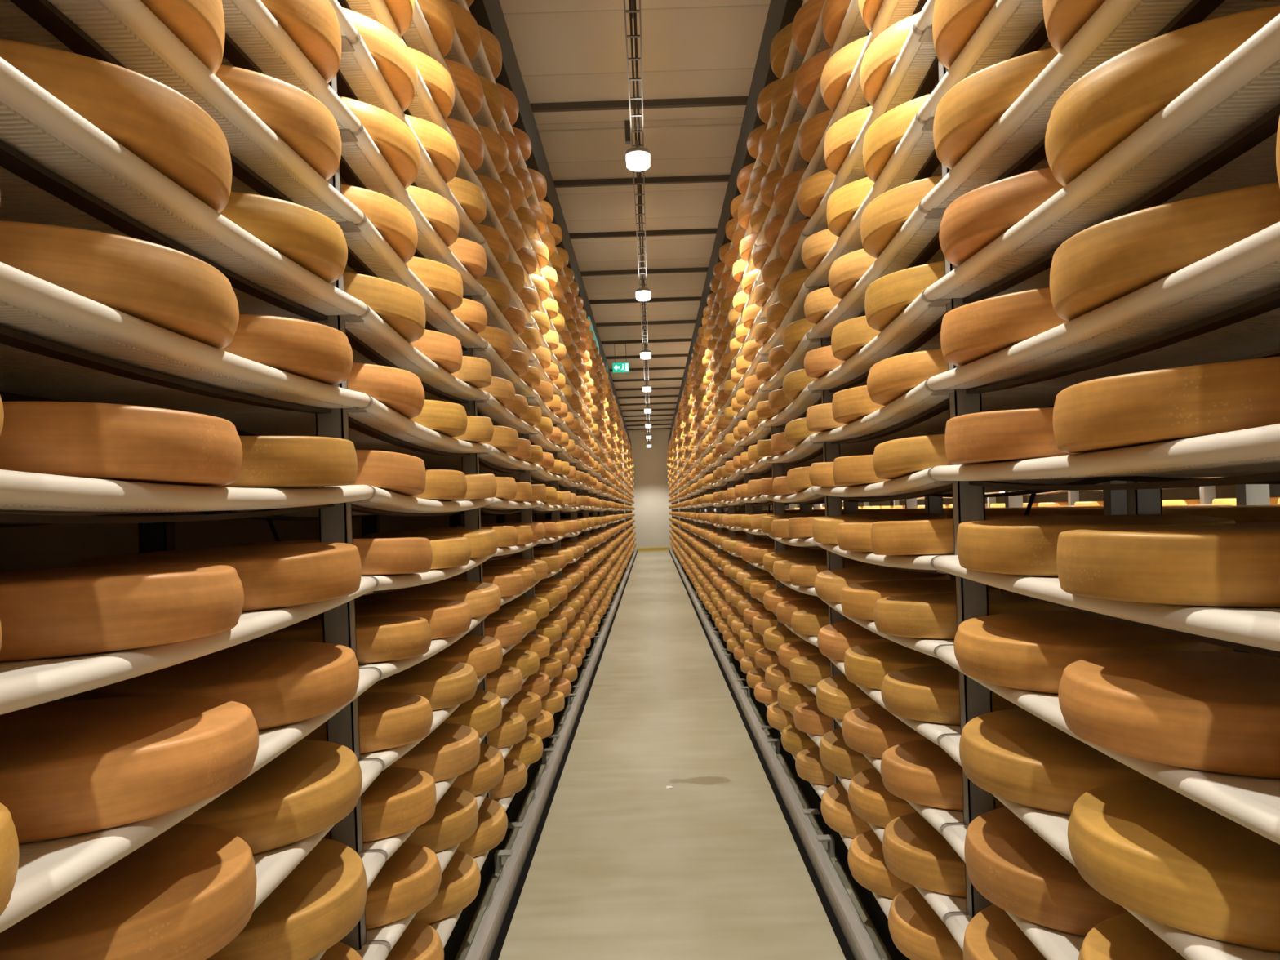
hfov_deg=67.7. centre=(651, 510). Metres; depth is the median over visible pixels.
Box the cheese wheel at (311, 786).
[178,739,362,854]
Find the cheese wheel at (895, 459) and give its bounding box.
[872,434,951,479]
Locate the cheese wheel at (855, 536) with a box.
[836,518,947,551]
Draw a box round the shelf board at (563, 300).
[556,282,573,319]
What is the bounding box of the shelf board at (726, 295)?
[715,276,731,321]
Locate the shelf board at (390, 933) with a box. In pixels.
[365,790,488,952]
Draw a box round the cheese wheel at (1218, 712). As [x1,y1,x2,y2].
[1057,650,1279,778]
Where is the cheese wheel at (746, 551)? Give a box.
[741,544,799,560]
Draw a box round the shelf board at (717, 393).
[707,389,719,408]
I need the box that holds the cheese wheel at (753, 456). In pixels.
[747,444,765,462]
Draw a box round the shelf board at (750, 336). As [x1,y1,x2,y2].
[733,315,766,362]
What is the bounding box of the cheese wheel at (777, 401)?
[768,388,794,413]
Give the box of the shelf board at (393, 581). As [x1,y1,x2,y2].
[360,554,494,591]
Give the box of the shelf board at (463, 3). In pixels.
[450,0,471,13]
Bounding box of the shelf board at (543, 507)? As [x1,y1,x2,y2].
[489,501,566,512]
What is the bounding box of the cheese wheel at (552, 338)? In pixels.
[542,329,559,350]
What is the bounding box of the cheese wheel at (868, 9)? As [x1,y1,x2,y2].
[857,0,883,31]
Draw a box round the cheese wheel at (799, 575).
[789,563,880,586]
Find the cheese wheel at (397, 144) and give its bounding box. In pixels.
[337,95,420,189]
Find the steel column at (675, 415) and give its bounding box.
[675,415,681,568]
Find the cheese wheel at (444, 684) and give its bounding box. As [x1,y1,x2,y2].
[364,660,477,710]
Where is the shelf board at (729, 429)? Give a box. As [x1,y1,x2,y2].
[719,416,742,435]
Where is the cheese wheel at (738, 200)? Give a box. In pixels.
[730,194,745,220]
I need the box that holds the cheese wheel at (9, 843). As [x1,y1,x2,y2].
[0,802,19,915]
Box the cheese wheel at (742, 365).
[735,355,751,374]
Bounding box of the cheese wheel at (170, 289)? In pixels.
[0,220,239,349]
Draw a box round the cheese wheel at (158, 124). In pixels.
[0,38,231,213]
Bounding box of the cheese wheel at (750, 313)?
[742,303,762,328]
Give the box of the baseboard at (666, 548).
[637,546,668,551]
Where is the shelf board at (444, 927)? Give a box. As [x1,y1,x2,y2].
[428,851,488,948]
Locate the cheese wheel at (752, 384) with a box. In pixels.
[744,374,765,395]
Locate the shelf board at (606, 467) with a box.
[603,464,610,470]
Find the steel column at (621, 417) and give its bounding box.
[621,417,627,571]
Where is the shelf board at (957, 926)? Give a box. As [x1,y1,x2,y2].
[945,915,972,951]
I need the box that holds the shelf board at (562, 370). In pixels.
[559,364,578,394]
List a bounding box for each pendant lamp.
[625,139,650,171]
[635,282,650,301]
[640,346,650,359]
[642,382,651,391]
[644,404,651,413]
[645,422,651,427]
[646,432,651,439]
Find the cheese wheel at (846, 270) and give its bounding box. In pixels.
[828,248,876,299]
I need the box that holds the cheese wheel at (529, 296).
[516,286,539,312]
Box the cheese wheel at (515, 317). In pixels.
[502,306,525,335]
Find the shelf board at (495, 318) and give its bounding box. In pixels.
[473,289,536,360]
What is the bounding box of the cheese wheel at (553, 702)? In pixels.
[541,690,564,713]
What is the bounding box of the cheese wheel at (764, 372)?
[755,361,777,382]
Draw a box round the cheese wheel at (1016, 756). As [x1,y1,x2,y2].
[959,708,1150,814]
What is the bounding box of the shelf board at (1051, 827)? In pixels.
[939,735,1279,959]
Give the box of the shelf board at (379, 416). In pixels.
[203,394,491,455]
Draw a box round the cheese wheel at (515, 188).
[497,171,524,210]
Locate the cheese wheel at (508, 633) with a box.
[465,619,522,647]
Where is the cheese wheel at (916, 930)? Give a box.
[888,886,963,959]
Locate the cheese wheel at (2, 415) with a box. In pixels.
[0,395,4,435]
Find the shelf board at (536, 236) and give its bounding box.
[529,226,559,283]
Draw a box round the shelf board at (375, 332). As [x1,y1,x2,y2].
[295,304,489,401]
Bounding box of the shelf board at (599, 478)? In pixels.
[595,474,606,480]
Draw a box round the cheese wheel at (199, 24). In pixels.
[140,0,225,74]
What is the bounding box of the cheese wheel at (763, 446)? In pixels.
[756,439,782,456]
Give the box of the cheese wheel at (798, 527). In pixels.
[788,513,878,538]
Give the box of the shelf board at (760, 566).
[740,555,764,569]
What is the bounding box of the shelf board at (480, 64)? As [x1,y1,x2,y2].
[470,38,529,173]
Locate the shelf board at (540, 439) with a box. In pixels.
[529,430,564,452]
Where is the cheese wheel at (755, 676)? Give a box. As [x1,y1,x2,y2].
[746,667,764,688]
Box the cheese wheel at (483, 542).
[361,528,497,558]
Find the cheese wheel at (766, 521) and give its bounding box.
[761,512,851,533]
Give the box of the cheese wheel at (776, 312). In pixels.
[766,302,789,330]
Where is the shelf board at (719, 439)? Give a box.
[708,434,724,447]
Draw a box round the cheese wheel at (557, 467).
[546,459,562,474]
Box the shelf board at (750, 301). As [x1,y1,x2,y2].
[732,280,759,334]
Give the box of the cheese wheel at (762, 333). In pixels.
[754,321,775,344]
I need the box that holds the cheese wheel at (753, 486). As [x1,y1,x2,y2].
[747,479,761,496]
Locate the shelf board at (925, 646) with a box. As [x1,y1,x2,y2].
[814,591,954,658]
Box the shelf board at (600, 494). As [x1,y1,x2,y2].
[576,490,607,496]
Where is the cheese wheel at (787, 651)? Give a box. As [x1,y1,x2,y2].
[777,640,821,668]
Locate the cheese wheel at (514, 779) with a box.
[489,757,527,799]
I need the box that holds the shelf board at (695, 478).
[690,476,699,481]
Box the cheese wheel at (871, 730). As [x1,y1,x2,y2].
[841,703,927,758]
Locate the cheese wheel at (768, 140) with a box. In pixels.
[758,123,782,166]
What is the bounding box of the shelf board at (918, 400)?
[809,377,1069,441]
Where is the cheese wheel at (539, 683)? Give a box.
[520,671,550,697]
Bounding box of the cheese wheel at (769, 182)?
[760,166,785,207]
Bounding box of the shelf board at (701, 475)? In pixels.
[695,471,706,477]
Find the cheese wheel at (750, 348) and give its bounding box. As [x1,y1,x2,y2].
[742,339,764,362]
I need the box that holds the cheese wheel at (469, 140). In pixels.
[444,117,484,171]
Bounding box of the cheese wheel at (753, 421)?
[746,409,768,429]
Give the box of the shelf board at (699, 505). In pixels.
[697,503,715,507]
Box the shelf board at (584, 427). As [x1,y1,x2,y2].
[573,415,591,431]
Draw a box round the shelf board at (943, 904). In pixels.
[835,774,966,924]
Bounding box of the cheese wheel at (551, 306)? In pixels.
[542,297,558,319]
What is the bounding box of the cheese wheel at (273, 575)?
[77,542,361,611]
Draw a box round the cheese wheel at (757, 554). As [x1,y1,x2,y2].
[751,546,826,564]
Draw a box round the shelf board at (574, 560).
[567,557,580,564]
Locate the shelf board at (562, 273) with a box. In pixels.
[556,268,572,293]
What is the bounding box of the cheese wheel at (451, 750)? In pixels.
[389,723,479,782]
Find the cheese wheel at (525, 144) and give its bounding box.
[511,126,531,161]
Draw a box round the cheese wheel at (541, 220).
[527,202,546,235]
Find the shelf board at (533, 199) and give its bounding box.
[526,185,558,253]
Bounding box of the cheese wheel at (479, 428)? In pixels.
[453,415,493,443]
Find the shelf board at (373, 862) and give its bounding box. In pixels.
[308,852,386,959]
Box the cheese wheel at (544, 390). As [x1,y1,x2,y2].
[531,380,553,403]
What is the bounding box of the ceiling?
[499,0,770,432]
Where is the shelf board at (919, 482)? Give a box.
[811,466,1092,497]
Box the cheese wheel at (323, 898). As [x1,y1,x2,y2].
[205,837,367,959]
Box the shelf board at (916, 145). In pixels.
[804,111,942,287]
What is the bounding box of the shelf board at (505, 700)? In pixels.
[500,658,540,708]
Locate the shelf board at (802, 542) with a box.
[764,533,816,546]
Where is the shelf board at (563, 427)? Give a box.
[556,421,580,439]
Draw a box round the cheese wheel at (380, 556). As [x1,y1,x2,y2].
[231,537,432,575]
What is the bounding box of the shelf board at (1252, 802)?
[936,645,1279,844]
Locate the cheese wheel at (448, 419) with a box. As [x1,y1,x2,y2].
[409,399,466,437]
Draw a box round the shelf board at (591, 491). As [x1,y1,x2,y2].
[559,487,600,493]
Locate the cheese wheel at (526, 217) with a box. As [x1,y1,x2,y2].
[514,206,537,238]
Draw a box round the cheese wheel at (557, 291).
[550,284,563,302]
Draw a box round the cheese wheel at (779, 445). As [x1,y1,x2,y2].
[770,431,795,453]
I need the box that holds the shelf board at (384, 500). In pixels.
[228,484,493,516]
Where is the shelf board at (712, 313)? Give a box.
[706,297,716,328]
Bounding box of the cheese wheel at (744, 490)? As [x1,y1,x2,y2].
[740,483,755,497]
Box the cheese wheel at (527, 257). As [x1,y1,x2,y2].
[515,247,537,275]
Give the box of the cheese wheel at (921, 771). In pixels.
[880,738,1005,811]
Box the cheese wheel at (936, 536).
[871,514,1063,555]
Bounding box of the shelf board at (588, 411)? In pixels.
[577,392,590,413]
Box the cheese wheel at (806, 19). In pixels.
[791,0,825,55]
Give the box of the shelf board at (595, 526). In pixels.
[591,524,601,528]
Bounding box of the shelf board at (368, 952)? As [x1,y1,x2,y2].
[355,944,388,959]
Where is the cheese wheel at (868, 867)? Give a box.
[847,829,914,898]
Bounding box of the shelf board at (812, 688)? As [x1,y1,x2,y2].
[775,651,816,695]
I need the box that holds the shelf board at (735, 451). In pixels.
[720,444,743,457]
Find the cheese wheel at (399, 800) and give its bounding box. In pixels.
[324,766,436,842]
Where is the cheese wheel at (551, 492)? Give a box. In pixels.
[541,486,557,503]
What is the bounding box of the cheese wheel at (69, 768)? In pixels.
[0,695,259,844]
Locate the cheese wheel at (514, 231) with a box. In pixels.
[500,217,524,251]
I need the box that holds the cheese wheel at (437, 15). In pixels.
[417,0,454,57]
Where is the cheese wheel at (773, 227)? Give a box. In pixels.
[764,213,786,247]
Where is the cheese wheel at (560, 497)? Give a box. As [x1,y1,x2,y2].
[546,491,563,505]
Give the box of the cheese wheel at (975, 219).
[938,167,1064,266]
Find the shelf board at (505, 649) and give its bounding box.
[502,619,539,655]
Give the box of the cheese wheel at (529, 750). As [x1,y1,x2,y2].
[506,732,542,766]
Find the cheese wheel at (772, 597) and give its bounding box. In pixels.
[763,587,818,612]
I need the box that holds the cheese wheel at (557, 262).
[548,253,563,273]
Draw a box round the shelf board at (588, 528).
[582,526,594,531]
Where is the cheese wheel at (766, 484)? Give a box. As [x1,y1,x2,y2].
[760,477,774,494]
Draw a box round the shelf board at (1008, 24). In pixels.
[918,0,1053,120]
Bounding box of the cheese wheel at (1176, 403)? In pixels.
[1053,356,1279,453]
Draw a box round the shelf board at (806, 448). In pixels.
[762,435,894,462]
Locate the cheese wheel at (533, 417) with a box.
[520,405,541,426]
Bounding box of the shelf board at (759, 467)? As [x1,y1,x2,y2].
[737,458,823,473]
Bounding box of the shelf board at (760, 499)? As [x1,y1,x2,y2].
[737,494,772,502]
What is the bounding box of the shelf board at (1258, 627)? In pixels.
[933,555,1279,651]
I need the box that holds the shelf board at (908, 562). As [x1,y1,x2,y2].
[813,539,954,569]
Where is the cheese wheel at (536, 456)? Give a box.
[522,444,542,463]
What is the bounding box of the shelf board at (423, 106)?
[346,0,482,189]
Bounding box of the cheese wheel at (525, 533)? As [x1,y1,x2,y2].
[511,525,533,545]
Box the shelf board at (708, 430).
[700,427,711,439]
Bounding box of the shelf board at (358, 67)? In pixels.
[337,31,484,243]
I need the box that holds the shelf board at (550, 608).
[549,600,561,611]
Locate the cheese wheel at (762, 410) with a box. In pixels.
[755,400,778,419]
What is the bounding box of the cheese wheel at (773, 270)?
[762,256,787,289]
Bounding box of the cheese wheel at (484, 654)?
[425,635,502,676]
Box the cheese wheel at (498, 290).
[475,275,510,312]
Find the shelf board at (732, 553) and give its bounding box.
[726,551,741,557]
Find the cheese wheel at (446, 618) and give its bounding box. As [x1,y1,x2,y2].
[309,599,471,639]
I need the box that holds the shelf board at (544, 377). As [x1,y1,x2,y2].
[528,357,563,395]
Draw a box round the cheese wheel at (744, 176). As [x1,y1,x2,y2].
[737,162,755,195]
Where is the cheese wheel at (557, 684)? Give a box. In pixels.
[549,676,571,697]
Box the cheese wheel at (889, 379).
[866,348,948,405]
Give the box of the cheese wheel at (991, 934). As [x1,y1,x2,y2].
[963,904,1046,959]
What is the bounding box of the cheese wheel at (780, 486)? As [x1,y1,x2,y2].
[772,475,798,495]
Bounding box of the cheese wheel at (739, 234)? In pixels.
[732,226,746,251]
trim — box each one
[529,96,748,112]
[553,174,729,187]
[568,228,717,239]
[580,266,708,276]
[588,296,701,304]
[595,320,696,326]
[600,338,691,344]
[605,353,688,359]
[608,366,684,371]
[612,377,682,382]
[615,386,679,391]
[617,395,678,399]
[619,401,676,405]
[621,408,675,412]
[622,413,674,417]
[624,418,672,422]
[626,423,671,426]
[627,427,671,430]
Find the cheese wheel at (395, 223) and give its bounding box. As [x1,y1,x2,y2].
[340,183,417,263]
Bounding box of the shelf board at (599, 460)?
[595,458,605,466]
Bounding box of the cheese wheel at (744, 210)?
[737,196,757,229]
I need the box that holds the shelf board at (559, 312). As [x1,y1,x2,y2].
[558,309,577,348]
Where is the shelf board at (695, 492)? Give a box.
[691,489,714,494]
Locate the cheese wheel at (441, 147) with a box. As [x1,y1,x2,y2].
[404,114,459,183]
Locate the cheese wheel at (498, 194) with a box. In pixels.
[475,173,511,221]
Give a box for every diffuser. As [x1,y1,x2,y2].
[626,151,649,171]
[635,290,650,301]
[640,352,650,359]
[642,386,651,391]
[644,408,651,413]
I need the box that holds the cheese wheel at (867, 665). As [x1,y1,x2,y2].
[844,641,949,689]
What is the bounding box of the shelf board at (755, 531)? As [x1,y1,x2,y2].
[738,526,767,535]
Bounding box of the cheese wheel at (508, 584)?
[440,573,523,596]
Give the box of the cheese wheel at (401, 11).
[383,0,414,35]
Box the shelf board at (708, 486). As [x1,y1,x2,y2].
[702,483,735,488]
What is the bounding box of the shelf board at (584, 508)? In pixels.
[578,505,593,510]
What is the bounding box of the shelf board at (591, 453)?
[588,450,599,459]
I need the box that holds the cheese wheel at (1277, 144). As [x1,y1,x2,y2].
[1275,115,1279,187]
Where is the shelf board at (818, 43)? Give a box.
[801,0,831,64]
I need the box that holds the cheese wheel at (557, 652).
[545,645,569,665]
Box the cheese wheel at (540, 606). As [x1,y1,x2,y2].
[499,596,549,619]
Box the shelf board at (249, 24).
[221,0,360,132]
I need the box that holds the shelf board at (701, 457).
[694,454,705,462]
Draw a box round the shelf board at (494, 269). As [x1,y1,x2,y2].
[480,239,534,324]
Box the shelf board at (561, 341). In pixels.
[559,337,577,370]
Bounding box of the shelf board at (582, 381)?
[577,369,589,393]
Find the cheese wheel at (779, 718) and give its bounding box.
[766,701,794,731]
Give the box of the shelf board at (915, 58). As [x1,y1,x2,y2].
[802,22,938,235]
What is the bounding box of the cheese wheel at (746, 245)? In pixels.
[739,232,759,262]
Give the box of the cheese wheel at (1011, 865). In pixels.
[964,806,1128,936]
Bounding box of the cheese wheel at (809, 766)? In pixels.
[795,746,834,786]
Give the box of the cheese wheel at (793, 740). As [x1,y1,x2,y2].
[781,723,817,755]
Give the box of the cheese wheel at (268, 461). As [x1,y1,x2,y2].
[215,435,357,488]
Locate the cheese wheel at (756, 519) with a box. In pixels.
[750,511,825,528]
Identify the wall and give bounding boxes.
[0,391,604,705]
[628,431,738,551]
[762,484,1235,509]
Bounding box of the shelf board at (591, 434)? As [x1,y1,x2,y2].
[589,431,599,442]
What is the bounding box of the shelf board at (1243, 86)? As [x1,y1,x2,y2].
[924,13,1279,300]
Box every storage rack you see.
[0,0,633,959]
[667,0,1279,959]
[724,480,1270,515]
[794,484,1279,507]
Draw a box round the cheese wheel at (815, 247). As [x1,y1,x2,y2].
[801,228,839,270]
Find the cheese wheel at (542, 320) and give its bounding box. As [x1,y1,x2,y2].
[529,310,549,335]
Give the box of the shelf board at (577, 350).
[576,347,589,373]
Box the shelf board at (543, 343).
[528,320,561,367]
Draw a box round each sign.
[587,316,599,354]
[612,343,629,373]
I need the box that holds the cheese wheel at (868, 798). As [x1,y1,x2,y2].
[848,767,917,827]
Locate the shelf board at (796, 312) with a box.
[758,281,813,354]
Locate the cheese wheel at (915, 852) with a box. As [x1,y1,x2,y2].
[882,812,966,897]
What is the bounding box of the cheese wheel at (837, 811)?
[820,782,871,838]
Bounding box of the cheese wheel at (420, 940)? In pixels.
[385,919,444,959]
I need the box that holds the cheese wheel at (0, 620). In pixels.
[0,620,1,650]
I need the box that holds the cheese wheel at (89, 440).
[0,401,242,486]
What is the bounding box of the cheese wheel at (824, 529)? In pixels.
[812,513,946,544]
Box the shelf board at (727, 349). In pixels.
[716,332,735,367]
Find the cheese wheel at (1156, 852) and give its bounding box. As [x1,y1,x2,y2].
[1067,778,1279,951]
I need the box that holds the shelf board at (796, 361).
[760,333,819,390]
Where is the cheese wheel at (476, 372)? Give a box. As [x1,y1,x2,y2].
[451,355,491,388]
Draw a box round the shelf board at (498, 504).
[480,497,541,510]
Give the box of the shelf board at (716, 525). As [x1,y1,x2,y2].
[712,524,724,527]
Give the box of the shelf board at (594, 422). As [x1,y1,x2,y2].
[588,411,598,426]
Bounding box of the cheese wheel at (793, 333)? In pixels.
[782,318,816,354]
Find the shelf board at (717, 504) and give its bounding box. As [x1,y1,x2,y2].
[711,501,727,506]
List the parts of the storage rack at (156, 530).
support rail, support rail, support rail, support rail, support rail, support rail, support rail, support rail, support rail, support rail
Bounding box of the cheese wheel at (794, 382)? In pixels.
[782,368,817,399]
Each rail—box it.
[464,549,637,959]
[668,547,882,959]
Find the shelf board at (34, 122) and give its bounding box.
[0,57,367,318]
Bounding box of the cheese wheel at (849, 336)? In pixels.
[831,315,880,360]
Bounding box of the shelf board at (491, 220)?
[480,186,533,287]
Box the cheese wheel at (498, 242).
[475,223,510,266]
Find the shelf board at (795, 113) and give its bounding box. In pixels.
[753,88,806,208]
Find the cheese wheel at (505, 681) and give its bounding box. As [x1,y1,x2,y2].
[486,665,523,697]
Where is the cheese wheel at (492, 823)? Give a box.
[456,797,507,857]
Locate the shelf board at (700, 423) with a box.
[693,422,701,433]
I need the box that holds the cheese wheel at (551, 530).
[542,522,557,537]
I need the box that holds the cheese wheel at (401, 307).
[343,271,426,342]
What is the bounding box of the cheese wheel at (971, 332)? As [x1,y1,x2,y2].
[940,287,1067,365]
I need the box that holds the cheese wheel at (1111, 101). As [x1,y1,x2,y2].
[1044,4,1279,186]
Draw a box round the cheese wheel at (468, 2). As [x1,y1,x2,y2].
[465,0,474,7]
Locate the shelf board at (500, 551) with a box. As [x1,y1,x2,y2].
[493,539,542,556]
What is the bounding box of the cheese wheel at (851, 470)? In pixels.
[832,454,891,485]
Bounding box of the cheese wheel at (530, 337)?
[518,326,539,351]
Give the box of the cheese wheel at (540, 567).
[482,559,547,580]
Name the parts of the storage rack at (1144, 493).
support rail, support rail, support rail, support rail, support rail, support rail, support rail, support rail, support rail, support rail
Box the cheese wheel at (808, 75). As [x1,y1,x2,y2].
[793,47,832,109]
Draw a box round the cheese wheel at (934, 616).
[873,591,1069,639]
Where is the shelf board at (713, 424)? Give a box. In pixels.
[707,411,724,428]
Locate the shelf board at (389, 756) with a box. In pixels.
[360,674,486,770]
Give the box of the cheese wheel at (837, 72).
[820,35,868,112]
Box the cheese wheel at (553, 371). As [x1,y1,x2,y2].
[543,362,559,381]
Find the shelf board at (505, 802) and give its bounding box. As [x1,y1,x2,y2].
[494,764,529,811]
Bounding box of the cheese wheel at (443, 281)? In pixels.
[405,256,463,311]
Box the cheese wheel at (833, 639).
[817,620,892,661]
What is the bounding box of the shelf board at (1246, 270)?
[927,221,1279,390]
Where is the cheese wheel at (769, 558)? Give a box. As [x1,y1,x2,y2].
[763,550,844,572]
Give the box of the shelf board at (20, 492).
[0,469,373,515]
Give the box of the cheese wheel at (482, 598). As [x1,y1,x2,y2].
[364,581,501,617]
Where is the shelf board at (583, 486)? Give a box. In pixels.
[559,483,592,490]
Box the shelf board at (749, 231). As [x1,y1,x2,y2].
[730,208,755,278]
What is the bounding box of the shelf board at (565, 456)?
[557,448,581,463]
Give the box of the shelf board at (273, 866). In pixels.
[253,760,382,911]
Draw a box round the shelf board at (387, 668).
[358,614,488,680]
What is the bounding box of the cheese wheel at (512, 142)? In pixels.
[496,126,519,166]
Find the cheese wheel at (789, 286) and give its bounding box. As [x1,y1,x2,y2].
[777,267,813,308]
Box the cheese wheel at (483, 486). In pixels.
[457,473,497,500]
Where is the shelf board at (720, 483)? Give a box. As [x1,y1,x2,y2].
[710,479,744,486]
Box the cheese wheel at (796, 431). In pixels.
[784,417,822,446]
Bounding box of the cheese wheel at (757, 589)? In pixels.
[750,581,789,599]
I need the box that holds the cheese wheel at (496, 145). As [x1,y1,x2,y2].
[475,124,508,173]
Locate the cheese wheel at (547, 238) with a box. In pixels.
[539,231,555,257]
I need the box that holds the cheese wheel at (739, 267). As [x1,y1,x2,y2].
[732,258,747,282]
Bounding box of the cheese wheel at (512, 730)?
[488,711,526,748]
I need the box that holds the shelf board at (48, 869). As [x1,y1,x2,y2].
[0,668,379,933]
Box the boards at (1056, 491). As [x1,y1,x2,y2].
[841,484,1235,502]
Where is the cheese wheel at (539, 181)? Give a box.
[527,167,546,202]
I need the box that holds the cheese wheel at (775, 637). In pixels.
[763,625,804,652]
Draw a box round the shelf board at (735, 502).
[721,497,770,505]
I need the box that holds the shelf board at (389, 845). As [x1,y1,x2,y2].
[363,733,486,862]
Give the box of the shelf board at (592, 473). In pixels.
[586,467,599,476]
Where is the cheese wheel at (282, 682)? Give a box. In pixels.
[72,640,359,730]
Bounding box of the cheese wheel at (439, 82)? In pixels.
[407,46,455,119]
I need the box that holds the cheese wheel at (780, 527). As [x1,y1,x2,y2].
[771,519,789,537]
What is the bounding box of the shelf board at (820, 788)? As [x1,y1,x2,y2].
[778,729,830,799]
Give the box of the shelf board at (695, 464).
[690,462,698,467]
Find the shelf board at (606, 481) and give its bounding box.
[602,479,611,484]
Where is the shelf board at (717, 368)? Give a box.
[706,366,719,390]
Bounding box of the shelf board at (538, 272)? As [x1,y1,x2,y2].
[532,248,559,311]
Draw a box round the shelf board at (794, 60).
[752,37,804,169]
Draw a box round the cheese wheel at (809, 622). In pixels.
[791,608,850,635]
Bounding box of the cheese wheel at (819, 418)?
[805,403,848,431]
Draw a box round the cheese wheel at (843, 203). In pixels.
[826,177,875,236]
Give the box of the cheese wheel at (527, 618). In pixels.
[484,608,537,633]
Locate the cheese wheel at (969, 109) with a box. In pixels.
[933,47,1057,168]
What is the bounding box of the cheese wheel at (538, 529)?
[456,522,545,540]
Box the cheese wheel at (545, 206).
[538,200,553,226]
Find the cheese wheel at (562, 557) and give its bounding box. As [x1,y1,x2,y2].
[492,554,565,568]
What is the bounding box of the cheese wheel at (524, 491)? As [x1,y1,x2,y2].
[505,481,532,502]
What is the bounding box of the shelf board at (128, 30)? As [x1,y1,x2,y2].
[0,0,364,223]
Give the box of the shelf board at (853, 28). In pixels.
[799,0,869,129]
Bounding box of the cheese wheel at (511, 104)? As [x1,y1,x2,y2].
[495,82,519,126]
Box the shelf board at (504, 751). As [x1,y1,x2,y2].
[497,697,542,759]
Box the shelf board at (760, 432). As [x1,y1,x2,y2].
[735,422,785,445]
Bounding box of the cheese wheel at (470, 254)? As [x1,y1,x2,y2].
[448,237,486,279]
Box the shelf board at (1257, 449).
[930,423,1279,480]
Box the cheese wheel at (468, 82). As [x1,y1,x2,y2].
[443,57,484,116]
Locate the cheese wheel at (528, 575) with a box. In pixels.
[461,567,535,588]
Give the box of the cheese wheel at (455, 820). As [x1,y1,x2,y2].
[404,786,478,853]
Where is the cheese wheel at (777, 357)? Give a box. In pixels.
[768,345,791,371]
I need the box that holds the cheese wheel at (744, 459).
[739,452,755,466]
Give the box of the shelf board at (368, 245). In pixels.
[342,213,488,347]
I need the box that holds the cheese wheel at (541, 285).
[528,274,549,302]
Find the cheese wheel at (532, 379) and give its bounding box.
[520,365,541,387]
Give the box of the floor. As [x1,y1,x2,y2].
[454,549,892,959]
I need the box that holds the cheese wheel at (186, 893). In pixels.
[0,822,257,959]
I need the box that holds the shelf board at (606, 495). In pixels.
[589,493,611,497]
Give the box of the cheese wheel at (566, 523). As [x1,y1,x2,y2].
[503,520,570,533]
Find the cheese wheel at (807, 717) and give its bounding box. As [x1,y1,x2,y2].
[793,700,832,735]
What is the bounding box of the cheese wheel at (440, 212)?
[405,185,458,246]
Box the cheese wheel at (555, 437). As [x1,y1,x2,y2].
[545,426,561,443]
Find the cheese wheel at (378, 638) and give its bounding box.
[240,616,431,664]
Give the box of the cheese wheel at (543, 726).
[526,709,554,739]
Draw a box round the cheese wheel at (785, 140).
[775,119,802,168]
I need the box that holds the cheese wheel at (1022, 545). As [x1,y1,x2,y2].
[956,514,1235,576]
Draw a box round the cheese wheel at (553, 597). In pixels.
[519,590,559,607]
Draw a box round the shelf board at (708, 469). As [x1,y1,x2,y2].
[701,464,714,472]
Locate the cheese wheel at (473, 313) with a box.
[450,297,487,333]
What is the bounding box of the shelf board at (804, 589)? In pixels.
[768,571,816,595]
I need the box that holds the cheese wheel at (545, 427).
[533,416,552,435]
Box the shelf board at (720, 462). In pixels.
[709,456,726,466]
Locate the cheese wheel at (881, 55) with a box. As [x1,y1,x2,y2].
[859,12,919,106]
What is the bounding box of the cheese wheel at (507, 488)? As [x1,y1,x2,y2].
[494,476,517,499]
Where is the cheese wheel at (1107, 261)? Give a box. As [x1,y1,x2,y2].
[1049,182,1279,321]
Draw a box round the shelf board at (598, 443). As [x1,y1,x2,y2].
[597,441,605,451]
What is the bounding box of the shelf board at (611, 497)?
[596,494,615,498]
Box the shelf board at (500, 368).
[475,342,537,396]
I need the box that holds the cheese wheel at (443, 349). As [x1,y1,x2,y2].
[409,328,462,373]
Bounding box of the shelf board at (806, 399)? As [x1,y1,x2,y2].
[760,383,821,426]
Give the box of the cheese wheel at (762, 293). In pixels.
[754,283,773,307]
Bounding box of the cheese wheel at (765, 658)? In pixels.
[755,647,778,668]
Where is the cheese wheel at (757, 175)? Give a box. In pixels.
[749,164,768,195]
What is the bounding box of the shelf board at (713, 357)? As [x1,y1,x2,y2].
[706,343,716,370]
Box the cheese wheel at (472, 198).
[446,177,486,225]
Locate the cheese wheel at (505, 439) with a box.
[478,425,519,453]
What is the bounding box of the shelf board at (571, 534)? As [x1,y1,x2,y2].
[564,528,583,537]
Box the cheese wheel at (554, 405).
[545,394,560,412]
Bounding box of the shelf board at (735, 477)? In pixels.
[720,471,787,481]
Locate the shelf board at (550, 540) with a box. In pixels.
[539,533,567,543]
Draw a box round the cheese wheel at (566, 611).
[548,604,574,623]
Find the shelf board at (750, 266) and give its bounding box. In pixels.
[731,242,758,306]
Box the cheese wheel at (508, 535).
[404,525,518,546]
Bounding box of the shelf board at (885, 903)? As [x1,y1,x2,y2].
[839,833,893,918]
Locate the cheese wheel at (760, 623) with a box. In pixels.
[752,613,777,634]
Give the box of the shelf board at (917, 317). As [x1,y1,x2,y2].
[808,289,946,390]
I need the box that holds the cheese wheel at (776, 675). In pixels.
[764,662,792,691]
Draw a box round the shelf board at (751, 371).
[733,351,768,390]

